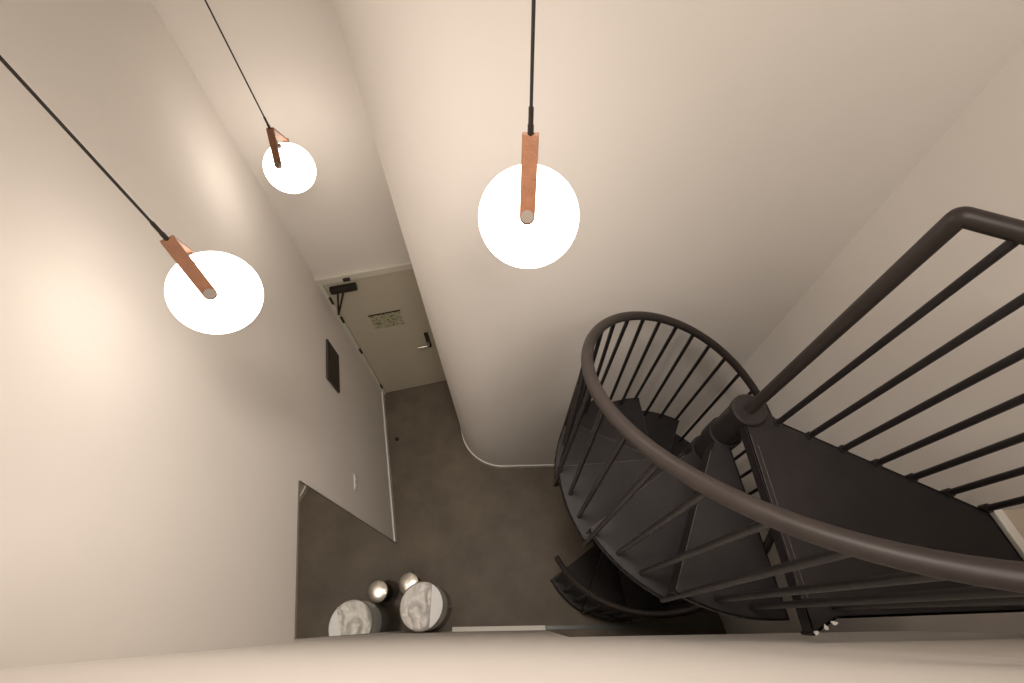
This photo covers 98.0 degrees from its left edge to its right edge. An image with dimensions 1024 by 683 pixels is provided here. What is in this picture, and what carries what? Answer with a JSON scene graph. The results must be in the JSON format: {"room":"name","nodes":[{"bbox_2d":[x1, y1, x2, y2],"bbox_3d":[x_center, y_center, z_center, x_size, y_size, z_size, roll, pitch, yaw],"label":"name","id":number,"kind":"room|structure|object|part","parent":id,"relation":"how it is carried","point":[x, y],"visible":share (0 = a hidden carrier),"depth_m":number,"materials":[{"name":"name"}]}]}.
{"room":"stairwell","nodes":[
{"label":"stairwell","id":0,"kind":"room"},
{"bbox_2d":[0,0,402,668],"bbox_3d":[-0.992,1.277,1.319,0.120,5.800,5.634,-12,58,-6],"label":"wall","id":1,"kind":"structure","parent":0,"point":[152,464],"depth_m":1.45,"materials":[{"name":"white paint"}]},
{"bbox_2d":[326,339,339,392],"bbox_3d":[-1.378,0.189,3.427,0.020,0.255,0.347,-12,58,-6],"label":"wall panel","id":2,"kind":"object","parent":1,"relation":"attached to","point":[332,357],"visible":1,"depth_m":3.39,"materials":[{"name":"brown metal"}]},
{"bbox_2d":[354,474,357,491],"bbox_3d":[-1.198,1.085,3.418,0.012,0.070,0.123,-12,58,-6],"label":"light switch","id":3,"kind":"object","parent":1,"relation":"attached to","point":[355,476],"visible":1,"depth_m":3.40,"materials":[{"name":"white plastic"}]},
{"bbox_2d":[381,392,396,542],"bbox_3d":[-1.308,1.262,4.718,0.014,0.075,1.639,-12,58,-6],"label":"baseboard","id":4,"kind":"structure","parent":1,"relation":"attached to","point":[383,397],"depth_m":4.64,"materials":[{"name":"white"}]},
{"bbox_2d":[151,0,410,277],"bbox_3d":[-0.924,-1.131,2.837,1.300,5.800,0.120,-12,58,-6],"label":"wall","id":5,"kind":"structure","parent":0,"point":[293,57],"depth_m":2.40,"materials":[{"name":"white paint"}]},
{"bbox_2d":[315,261,445,393],"bbox_3d":[-1.090,0.035,4.326,0.840,2.040,0.166,-12,58,-6],"label":"door","id":6,"kind":"structure","parent":5,"relation":"in","point":[404,356],"depth_m":4.11,"materials":[{"name":"beige wood"}]},
{"bbox_3d":[-1.409,-0.304,3.608,0.016,0.155,0.127,8,58,6],"label":"closer arm","id":7,"kind":"part","parent":6,"relation":"part of","materials":[{"name":"brown metal"}]},
{"bbox_3d":[-1.388,-0.308,3.611,0.016,0.156,0.150,23,61,15],"label":"closer arm","id":8,"kind":"part","parent":6,"relation":"part of","materials":[{"name":"brown metal"}]},
{"bbox_2d":[368,310,404,328],"bbox_3d":[-1.140,-0.195,4.058,0.285,0.222,0.006,-12,58,-6],"label":"notice sheet","id":9,"kind":"object","parent":6,"relation":"attached to","point":[392,318],"visible":1,"depth_m":4.05,"materials":[{"name":"paper"}]},
{"bbox_3d":[-0.844,-0.016,4.461,0.040,0.260,0.014,-12,58,-6],"label":"handle plate","id":10,"kind":"part","parent":6,"relation":"part of","materials":[{"name":"brown metal"}]},
{"bbox_2d":[0,630,1023,682],"bbox_3d":[0.428,1.486,2.129,2.832,4.170,0.130,-1,58,0],"label":"wall","id":11,"kind":"structure","parent":0,"point":[521,656],"depth_m":0.82,"materials":[{"name":"white paint"}]},
{"bbox_2d":[452,625,545,631],"bbox_3d":[-0.115,2.519,3.907,0.814,0.075,0.034,-1,58,0],"label":"baseboard","id":12,"kind":"structure","parent":11,"relation":"attached to","point":[537,627],"depth_m":3.89,"materials":[{"name":"white"}]},
{"bbox_2d":[546,623,719,629],"bbox_3d":[1.067,2.514,3.929,1.531,0.012,0.028,-1,58,0],"label":"trim","id":13,"kind":"structure","parent":11,"relation":"attached to","point":[678,624],"depth_m":3.92,"materials":[{"name":"grey"}]},
{"bbox_2d":[990,509,1023,632],"bbox_3d":[1.582,0.727,1.404,0.030,0.172,0.351,-9,58,-5],"label":"trim","id":14,"kind":"structure","parent":11,"relation":"attached to","point":[999,516],"depth_m":1.39,"materials":[{"name":"white"}]},
{"bbox_2d":[384,380,726,636],"bbox_3d":[0.512,2.476,4.040,5.500,0.120,6.300,-1,58,0],"label":"floor","id":15,"kind":"structure","parent":0,"point":[491,538],"depth_m":4.37,"materials":[{"name":"concrete"}]},
{"bbox_2d":[295,480,403,638],"bbox_3d":[-1.057,1.657,3.176,0.008,2.255,0.733,-12,58,-6],"label":"wall mirror","id":16,"kind":"object","parent":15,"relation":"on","point":[347,572],"visible":0.98,"depth_m":2.75,"materials":[{"name":"white mirror"}]},
{"bbox_2d":[399,571,420,593],"bbox_3d":[-0.899,2.185,4.003,0.178,0.290,0.181,40,66,23],"label":"decorative ball","id":17,"kind":"object","parent":15,"relation":"on","point":[409,578],"visible":0.66,"depth_m":3.90,"materials":[{"name":"silver metal"}]},
{"bbox_2d":[399,581,451,631],"bbox_3d":[-0.706,2.233,3.744,0.371,0.671,0.350,-1,58,0],"label":"side table","id":18,"kind":"object","parent":15,"relation":"on","point":[424,606],"visible":1,"depth_m":3.52,"materials":[{"name":"white"}]},
{"bbox_2d":[550,206,1023,635],"bbox_3d":[0.999,0.857,2.554,1.560,4.108,1.332,-1,58,0],"label":"spiral staircase","id":19,"kind":"structure","parent":15,"relation":"on","point":[669,519],"depth_m":1.43,"materials":[{"name":"black metal"}]},
{"bbox_3d":[1.297,0.189,1.089,1.039,0.926,0.039,23,61,15],"label":"guard rail","id":20,"kind":"part","parent":19,"relation":"part of","materials":[{"name":"black metal"}]},
{"bbox_2d":[333,0,1023,464],"bbox_3d":[0.241,-0.429,2.375,2.462,5.800,0.832,20,60,13],"label":"wall","id":21,"kind":"structure","parent":0,"point":[717,158],"depth_m":1.56,"materials":[{"name":"white paint"}]},
{"bbox_2d":[461,430,553,467],"bbox_3d":[0.247,1.137,4.781,2.468,0.060,0.766,21,60,14],"label":"baseboard","id":22,"kind":"structure","parent":21,"relation":"attached to","point":[471,453],"depth_m":4.67,"materials":[{"name":"white"}]},
{"bbox_2d":[681,43,1023,633],"bbox_3d":[2.054,1.553,1.098,0.120,5.800,4.734,-12,58,-6],"label":"wall","id":23,"kind":"structure","parent":0,"point":[978,162],"depth_m":1.72,"materials":[{"name":"white paint"}]},
{"bbox_2d":[1003,509,1023,538],"bbox_3d":[1.697,0.725,1.406,0.198,0.166,0.377,-9,58,-5],"label":"floor","id":24,"kind":"structure","parent":0,"point":[1016,516],"depth_m":1.41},
{"bbox_3d":[0.433,-0.681,-0.968,5.500,0.120,6.300,-1,58,0],"label":"ceiling","id":25,"kind":"structure","parent":0,"visible":0},
{"bbox_2d":[0,55,263,333],"bbox_3d":[-0.874,-0.676,0.448,0.240,2.246,0.240,-1,58,0],"label":"pendant lamp","id":26,"kind":"object","parent":25,"relation":"hanging from","point":[210,292],"visible":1,"depth_m":1.21,"materials":[{"name":"white glass"}]},
{"bbox_3d":[-0.877,-0.778,0.285,0.006,1.861,0.006,-1,58,0],"label":"cord","id":27,"kind":"part","parent":26,"relation":"part of","materials":[{"name":"black plastic"}]},
{"bbox_3d":[-0.861,-0.141,1.296,0.240,0.240,0.240,-1,58,0],"label":"globe","id":28,"kind":"part","parent":26,"relation":"part of","materials":[{"name":"white glass"}]},
{"bbox_2d":[204,0,315,193],"bbox_3d":[-1.133,-1.514,1.220,0.240,2.652,0.240,-1,58,0],"label":"pendant lamp","id":29,"kind":"object","parent":25,"relation":"hanging from","point":[287,166],"visible":1,"depth_m":2.15,"materials":[{"name":"white glass"}]},
{"bbox_3d":[-1.136,-1.617,1.058,0.006,2.267,0.006,-1,58,0],"label":"cord","id":30,"kind":"part","parent":29,"relation":"part of","materials":[{"name":"black plastic"}]},
{"bbox_3d":[-1.117,-0.871,2.240,0.240,0.240,0.240,-1,58,0],"label":"globe","id":31,"kind":"part","parent":29,"relation":"part of","materials":[{"name":"white glass"}]},
{"bbox_2d":[478,0,578,268],"bbox_3d":[0.028,-0.759,0.329,0.240,1.979,0.240,-1,58,0],"label":"pendant lamp","id":32,"kind":"object","parent":25,"relation":"hanging from","point":[528,215],"visible":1,"depth_m":0.97,"materials":[{"name":"white glass"}]},
{"bbox_3d":[0.040,-0.296,1.064,0.240,0.240,0.240,-1,58,0],"label":"globe","id":33,"kind":"part","parent":32,"relation":"part of","materials":[{"name":"white glass"}]},
{"bbox_3d":[0.025,-0.862,0.166,0.006,1.594,0.006,-1,58,0],"label":"cord","id":34,"kind":"part","parent":32,"relation":"part of","materials":[{"name":"black plastic"}]}
]}

